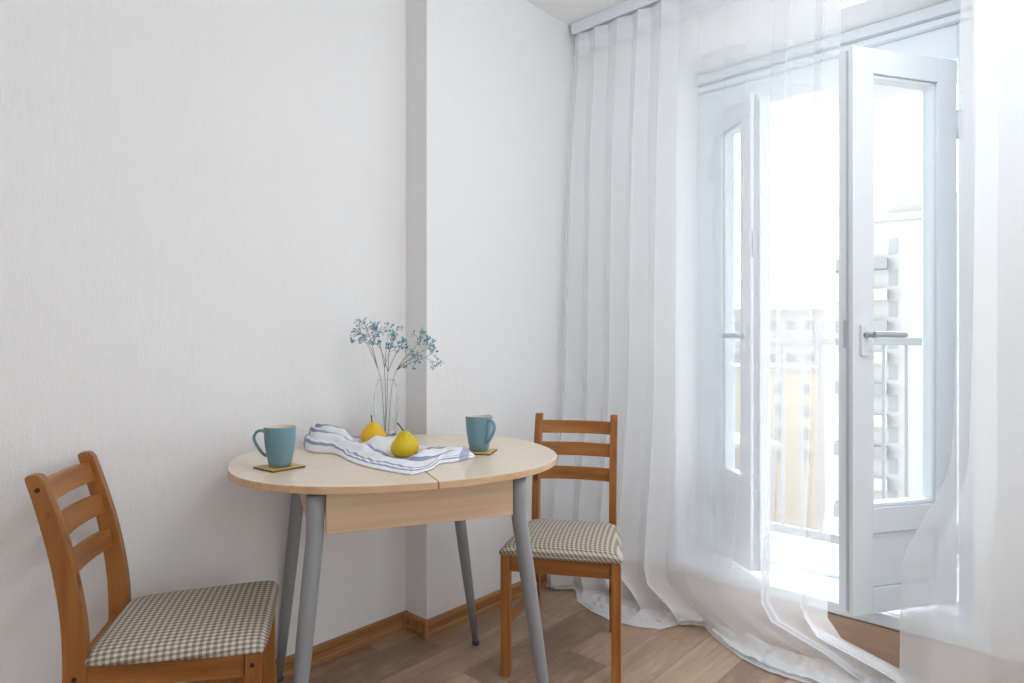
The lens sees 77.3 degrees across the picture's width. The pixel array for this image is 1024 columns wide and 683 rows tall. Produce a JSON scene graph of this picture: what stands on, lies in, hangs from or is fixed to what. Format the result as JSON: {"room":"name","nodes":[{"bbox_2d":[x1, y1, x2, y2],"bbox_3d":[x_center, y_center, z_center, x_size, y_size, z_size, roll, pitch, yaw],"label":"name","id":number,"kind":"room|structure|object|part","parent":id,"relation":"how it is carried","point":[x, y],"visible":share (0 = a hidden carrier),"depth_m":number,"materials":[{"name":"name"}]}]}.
{"room":"dining room","nodes":[
{"label":"dining room","id":0,"kind":"room"},
{"bbox_2d":[0,0,405,682],"bbox_3d":[-1.316,-0.197,1.647,0.225,2.593,4.920,0,0,42],"label":"wall","id":1,"kind":"structure","parent":0,"point":[203,202],"depth_m":1.89,"materials":[{"name":"white paint"}]},
{"bbox_2d":[276,574,546,681],"bbox_3d":[-1.287,1.068,1.403,0.149,0.064,4.598,0,0,42],"label":"baseboard","id":2,"kind":"structure","parent":1,"relation":"attached to","point":[328,650],"depth_m":2.39,"materials":[{"name":"brown wood"}]},
{"bbox_2d":[406,0,574,619],"bbox_3d":[0.053,-0.197,2.888,0.125,2.593,1.240,0,0,42],"label":"wall pillar","id":3,"kind":"structure","parent":0,"point":[490,84],"depth_m":2.62,"materials":[{"name":"white paint"}]},
{"bbox_2d":[276,586,804,682],"bbox_3d":[-0.051,1.200,0.275,3.955,0.200,4.600,0,0,42],"label":"floor","id":4,"kind":"structure","parent":0,"point":[577,640],"depth_m":2.22,"materials":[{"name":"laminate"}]},
{"bbox_2d":[25,451,278,682],"bbox_3d":[-0.842,0.692,1.570,0.490,0.816,0.402,0,0,-16],"label":"dining chair","id":5,"kind":"object","parent":4,"relation":"on","point":[224,633],"visible":1,"depth_m":1.46,"materials":[{"name":"brown wood"}]},
{"bbox_3d":[-0.978,0.692,1.380,0.115,0.816,0.027,0,0,-16],"label":"post","id":6,"kind":"part","parent":5,"relation":"part of","materials":[{"name":"brown wood"}]},
{"bbox_3d":[-1.057,0.692,1.662,0.115,0.816,0.027,0,0,-16],"label":"post","id":7,"kind":"part","parent":5,"relation":"part of","materials":[{"name":"brown wood"}]},
{"bbox_3d":[-0.985,0.730,1.530,0.020,0.054,0.270,0,0,-16],"label":"rail","id":8,"kind":"part","parent":5,"relation":"part of","materials":[{"name":"brown wood"}]},
{"bbox_3d":[-0.769,0.730,1.422,0.334,0.054,0.018,0,0,-10],"label":"rail","id":9,"kind":"part","parent":5,"relation":"part of","materials":[{"name":"brown wood"}]},
{"bbox_2d":[84,581,278,665],"bbox_3d":[-0.789,0.682,1.585,0.379,0.042,0.402,0,0,-16],"label":"seat cushion","id":10,"kind":"object","parent":5,"relation":"on","point":[232,622],"depth_m":1.49,"materials":[{"name":"fabric"}]},
{"bbox_3d":[-0.587,0.901,1.454,0.034,0.397,0.031,0,0,-16],"label":"leg","id":11,"kind":"part","parent":5,"relation":"part of","materials":[{"name":"brown wood"}]},
{"bbox_3d":[-0.684,0.901,1.802,0.034,0.397,0.031,0,0,-16],"label":"leg","id":12,"kind":"part","parent":5,"relation":"part of","materials":[{"name":"brown wood"}]},
{"bbox_2d":[227,434,556,682],"bbox_3d":[-0.334,0.718,1.897,0.932,0.765,0.800,0,0,-22],"label":"dining table","id":13,"kind":"object","parent":4,"relation":"on","point":[353,497],"visible":0.84,"depth_m":1.64,"materials":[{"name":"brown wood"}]},
{"bbox_2d":[253,463,304,472],"bbox_3d":[-0.617,0.332,1.697,0.095,0.005,0.095,0,0,38],"label":"coaster","id":14,"kind":"object","parent":13,"relation":"on","point":[266,467],"visible":0.76,"depth_m":1.68,"materials":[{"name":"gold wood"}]},
{"bbox_2d":[252,424,295,467],"bbox_3d":[-0.624,0.277,1.702,0.101,0.106,0.082,0,0,24],"label":"mug","id":15,"kind":"object","parent":14,"relation":"on","point":[279,439],"visible":1,"depth_m":1.67,"materials":[{"name":"teal ceramic"}]},
{"bbox_3d":[-0.666,0.269,1.691,0.037,0.075,0.012,0,0,-8],"label":"handle","id":16,"kind":"part","parent":15,"relation":"part of","materials":[{"name":"teal ceramic"}]},
{"bbox_3d":[-0.719,0.725,2.083,0.095,0.725,0.041,0,0,-6],"label":"leg","id":17,"kind":"part","parent":13,"relation":"part of","materials":[{"name":"silver metal"}]},
{"bbox_3d":[-0.487,0.725,1.497,0.095,0.725,0.041,0,0,-37],"label":"leg","id":18,"kind":"part","parent":13,"relation":"part of","materials":[{"name":"silver metal"}]},
{"bbox_2d":[373,379,398,437],"bbox_3d":[-0.428,0.232,2.177,0.087,0.205,0.087,0,0,42],"label":"vase","id":19,"kind":"object","parent":13,"relation":"on","point":[386,396],"visible":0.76,"depth_m":2.14,"materials":[{"name":"clear glass"}]},
{"bbox_2d":[350,317,380,379],"bbox_3d":[-0.491,0.117,2.184,0.101,0.403,0.110,0,0,42],"label":"flower sprig","id":20,"kind":"object","parent":19,"relation":"in","point":[360,333],"visible":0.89,"depth_m":2.19,"materials":[{"name":"blue plant"}]},
{"bbox_2d":[370,322,402,373],"bbox_3d":[-0.429,0.126,2.183,0.114,0.386,0.106,0,0,-3],"label":"flower sprig","id":21,"kind":"object","parent":19,"relation":"in","point":[393,336],"visible":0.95,"depth_m":2.18,"materials":[{"name":"blue plant"}]},
{"bbox_2d":[368,336,407,379],"bbox_3d":[-0.410,0.150,2.171,0.146,0.337,0.074,0,0,-37],"label":"flower sprig","id":22,"kind":"object","parent":19,"relation":"in","point":[373,341],"visible":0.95,"depth_m":2.16,"materials":[{"name":"blue plant"}]},
{"bbox_2d":[393,328,443,379],"bbox_3d":[-0.321,0.135,2.174,0.162,0.368,0.126,0,0,42],"label":"flower sprig","id":23,"kind":"object","parent":19,"relation":"in","point":[421,332],"visible":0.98,"depth_m":2.18,"materials":[{"name":"blue plant"}]},
{"bbox_2d":[303,423,474,474],"bbox_3d":[-0.399,0.298,1.933,0.666,0.072,0.324,0,0,42],"label":"napkin","id":24,"kind":"object","parent":13,"relation":"on","point":[375,453],"visible":0.96,"depth_m":1.83,"materials":[{"name":"fabric"}]},
{"bbox_2d":[360,415,385,441],"bbox_3d":[-0.441,0.282,2.033,0.081,0.094,0.081,0,0,0],"label":"pear","id":25,"kind":"object","parent":24,"relation":"on","point":[372,429],"visible":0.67,"depth_m":2.01,"materials":[{"name":"yellow food"}]},
{"bbox_2d":[391,423,418,456],"bbox_3d":[-0.306,0.280,1.827,0.080,0.098,0.080,0,0,0],"label":"pear","id":26,"kind":"object","parent":24,"relation":"on","point":[405,444],"visible":1,"depth_m":1.80,"materials":[{"name":"yellow food"}]},
{"bbox_3d":[-0.174,0.725,2.300,0.122,0.726,0.041,0,0,-32],"label":"leg","id":27,"kind":"part","parent":13,"relation":"part of","materials":[{"name":"silver metal"}]},
{"bbox_2d":[467,448,496,455],"bbox_3d":[-0.102,0.332,1.934,0.095,0.005,0.095,0,0,12],"label":"coaster","id":28,"kind":"object","parent":13,"relation":"on","point":[490,451],"visible":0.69,"depth_m":1.90,"materials":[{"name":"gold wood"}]},
{"bbox_2d":[466,414,495,451],"bbox_3d":[-0.097,0.277,1.927,0.082,0.106,0.101,0,0,-14],"label":"mug","id":29,"kind":"object","parent":28,"relation":"on","point":[479,429],"visible":1,"depth_m":1.91,"materials":[{"name":"teal ceramic"}]},
{"bbox_3d":[-0.063,0.269,1.901,0.037,0.075,0.012,0,0,44],"label":"handle","id":30,"kind":"part","parent":29,"relation":"part of","materials":[{"name":"teal ceramic"}]},
{"bbox_3d":[0.058,0.725,1.712,0.122,0.726,0.041,0,0,-11],"label":"leg","id":31,"kind":"part","parent":13,"relation":"part of","materials":[{"name":"silver metal"}]},
{"bbox_2d":[499,413,622,682],"bbox_3d":[0.203,0.692,2.289,0.402,0.816,0.490,0,0,13],"label":"dining chair","id":32,"kind":"object","parent":4,"relation":"on","point":[559,547],"visible":0.91,"depth_m":2.15,"materials":[{"name":"brown wood"}]},
{"bbox_3d":[-0.020,0.901,2.119,0.031,0.397,0.034,0,0,13],"label":"leg","id":33,"kind":"part","parent":32,"relation":"part of","materials":[{"name":"brown wood"}]},
{"bbox_3d":[0.100,0.692,2.498,0.027,0.816,0.115,0,0,13],"label":"post","id":34,"kind":"part","parent":32,"relation":"part of","materials":[{"name":"brown wood"}]},
{"bbox_2d":[499,519,622,563],"bbox_3d":[0.191,0.682,2.235,0.402,0.042,0.379,0,0,13],"label":"seat cushion","id":35,"kind":"object","parent":32,"relation":"on","point":[553,541],"depth_m":2.11,"materials":[{"name":"fabric"}]},
{"bbox_3d":[0.157,0.730,2.082,0.324,0.054,0.022,0,0,13],"label":"rail","id":36,"kind":"part","parent":32,"relation":"part of","materials":[{"name":"brown wood"}]},
{"bbox_3d":[0.386,0.692,2.434,0.027,0.816,0.115,0,0,13],"label":"post","id":37,"kind":"part","parent":32,"relation":"part of","materials":[{"name":"brown wood"}]},
{"bbox_3d":[0.333,0.901,2.040,0.031,0.397,0.034,0,0,13],"label":"leg","id":38,"kind":"part","parent":32,"relation":"part of","materials":[{"name":"brown wood"}]},
{"bbox_2d":[526,0,627,26],"bbox_3d":[0.101,-1.583,0.252,4.200,0.180,5.070,0,0,42],"label":"ceiling","id":39,"kind":"structure","parent":0,"point":[569,12],"depth_m":2.86,"materials":[{"name":"paint"}]},
{"bbox_2d":[571,0,659,34],"bbox_3d":[1.554,-1.465,1.866,3.430,0.056,0.050,0,0,42],"label":"rail","id":40,"kind":"object","parent":39,"relation":"attached to","point":[626,7],"visible":1,"depth_m":2.86,"materials":[{"name":"white plastic"}]},
{"bbox_2d":[546,0,903,682],"bbox_3d":[0.766,-0.169,2.384,1.547,2.529,0.318,0,0,42],"label":"sheer curtain","id":41,"kind":"object","parent":40,"relation":"hanging from","point":[777,622],"visible":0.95,"depth_m":2.43,"materials":[{"name":"white fabric"}]},
{"bbox_2d":[899,3,1023,682],"bbox_3d":[1.581,-0.169,1.614,1.050,2.529,0.346,0,0,42],"label":"sheer curtain","id":42,"kind":"object","parent":40,"relation":"hanging from","point":[953,629],"visible":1,"depth_m":1.86,"materials":[{"name":"white fabric"}]},
{"bbox_2d":[575,0,1023,630],"bbox_3d":[1.739,-0.197,1.972,3.600,2.593,0.320,0,0,42],"label":"wall","id":43,"kind":"structure","parent":0,"point":[636,98],"depth_m":2.74,"materials":[{"name":"white paint"}]},
{"bbox_2d":[709,93,769,568],"bbox_3d":[0.912,-0.035,2.653,0.136,1.870,0.351,0,0,-9],"label":"door","id":44,"kind":"structure","parent":43,"relation":"in","point":[739,501],"depth_m":2.54,"materials":[{"name":"white plastic"}]},
{"bbox_3d":[0.880,-0.022,2.587,0.052,0.022,0.134,0,0,-9],"label":"handle lever","id":45,"kind":"part","parent":44,"relation":"part of","materials":[{"name":"metal"}]},
{"bbox_3d":[0.935,0.727,2.657,0.038,0.183,0.156,0,0,-9],"label":"panel","id":46,"kind":"part","parent":44,"relation":"part of","materials":[{"name":"white plastic"}]},
{"bbox_3d":[0.918,-0.004,2.534,0.010,0.105,0.028,0,0,-9],"label":"handle plate","id":47,"kind":"part","parent":44,"relation":"part of","materials":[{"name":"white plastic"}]},
{"bbox_3d":[0.943,-0.380,2.490,0.015,0.100,0.008,0,0,-9],"label":"strike plate","id":48,"kind":"part","parent":44,"relation":"part of","materials":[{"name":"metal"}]},
{"bbox_2d":[694,548,899,630],"bbox_3d":[1.166,0.944,2.464,1.070,0.043,0.326,0,0,42],"label":"trim","id":49,"kind":"structure","parent":43,"relation":"attached to","point":[890,619],"depth_m":2.31,"materials":[{"name":"white plastic"}]},
{"bbox_2d":[696,0,973,578],"bbox_3d":[1.226,-0.129,2.530,1.030,2.102,0.099,0,0,42],"label":"trim","id":50,"kind":"structure","parent":43,"relation":"attached to","point":[808,70],"depth_m":2.49,"materials":[{"name":"white plastic"}]},
{"bbox_3d":[1.240,0.913,2.546,0.894,0.018,0.055,0,0,42],"label":"rail","id":51,"kind":"part","parent":50,"relation":"part of","materials":[{"name":"white plastic"}]},
{"bbox_3d":[1.229,-1.143,2.533,1.030,0.075,0.090,0,0,42],"label":"header trim","id":52,"kind":"part","parent":50,"relation":"part of","materials":[{"name":"white plastic"}]},
{"bbox_2d":[827,612,899,667],"bbox_3d":[1.633,1.036,1.843,3.582,0.128,0.014,0,0,42],"label":"baseboard","id":53,"kind":"structure","parent":43,"relation":"attached to","point":[882,642],"depth_m":2.20,"materials":[{"name":"brown wood"}]},
{"bbox_2d":[839,45,962,615],"bbox_3d":[1.330,-0.035,2.154,0.458,1.870,0.122,0,0,-15],"label":"door","id":54,"kind":"structure","parent":43,"relation":"in","point":[875,536],"depth_m":2.15,"materials":[{"name":"white plastic"}]},
{"bbox_3d":[1.105,-0.025,2.122,0.005,0.090,0.014,0,0,-15],"label":"lock plate","id":55,"kind":"part","parent":54,"relation":"part of","materials":[{"name":"metal"}]},
{"bbox_3d":[1.156,-0.004,2.100,0.028,0.105,0.010,0,0,-15],"label":"handle plate","id":56,"kind":"part","parent":54,"relation":"part of","materials":[{"name":"white plastic"}]},
{"bbox_3d":[1.220,-0.022,2.088,0.134,0.022,0.052,0,0,-15],"label":"handle lever","id":57,"kind":"part","parent":54,"relation":"part of","materials":[{"name":"metal"}]},
{"bbox_3d":[1.318,0.727,2.182,0.273,0.183,0.038,0,0,-15],"label":"panel","id":58,"kind":"part","parent":54,"relation":"part of","materials":[{"name":"white plastic"}]},
{"bbox_2d":[738,63,957,133],"bbox_3d":[1.469,-1.218,2.862,5.200,0.165,0.630,0,0,42],"label":"ceiling","id":59,"kind":"structure","parent":0,"point":[829,103],"depth_m":3.08,"materials":[{"name":"paint"}]},
{"bbox_2d":[770,531,957,576],"bbox_3d":[1.519,1.130,2.918,5.200,0.180,0.780,0,0,42],"label":"floor","id":60,"kind":"structure","parent":0,"point":[806,550],"depth_m":3.19,"materials":[{"name":"concrete"}]},
{"bbox_2d":[735,337,957,567],"bbox_3d":[1.752,0.511,3.098,5.100,1.058,0.044,0,0,42],"label":"balcony railing","id":61,"kind":"object","parent":60,"relation":"on","point":[820,535],"visible":0.14,"depth_m":3.25,"materials":[{"name":"white metal"}]},
{"bbox_3d":[1.752,0.000,3.098,5.100,0.036,0.044,0,0,42],"label":"rail","id":62,"kind":"part","parent":61,"relation":"part of","materials":[{"name":"white metal"}]},
{"bbox_3d":[1.752,0.990,3.098,5.100,0.044,0.030,0,0,42],"label":"rail","id":63,"kind":"part","parent":61,"relation":"part of","materials":[{"name":"grey paint"}]},
{"label":"outside","id":64,"kind":"structure","parent":0,"visible":0},
{"bbox_2d":[818,515,824,531],"bbox_3d":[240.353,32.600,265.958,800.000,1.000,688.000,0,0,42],"label":"ground","id":65,"kind":"structure","parent":64,"point":[818,515],"depth_m":113.19,"materials":[{"name":"white"}]},
{"bbox_2d":[735,433,780,522],"bbox_3d":[26.923,21.750,75.758,6.600,20.700,8.600,0,0,4],"label":"brick house","id":66,"kind":"structure","parent":65,"relation":"on","point":[774,446],"depth_m":71.56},
{"bbox_2d":[735,363,818,529],"bbox_3d":[33.410,17.750,93.330,17.600,28.700,12.600,0,0,4],"label":"block","id":67,"kind":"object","parent":65,"relation":"on","point":[792,371],"visible":0.28,"depth_m":86.90,"materials":[{"name":"beige concrete"}]},
{"bbox_2d":[735,308,824,514],"bbox_3d":[53.853,13.000,125.445,40.600,38.200,14.600,0,0,4],"label":"block","id":68,"kind":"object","parent":65,"relation":"on","point":[793,322],"visible":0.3,"depth_m":118.44,"materials":[{"name":"white concrete"}]},
{"bbox_2d":[825,167,957,555],"bbox_3d":[42.086,7.450,63.938,18.500,49.300,13.600,0,0,32],"label":"apartment tower","id":69,"kind":"structure","parent":65,"relation":"on","point":[898,232],"depth_m":60.86,"materials":[{"name":"white concrete"}]}
]}

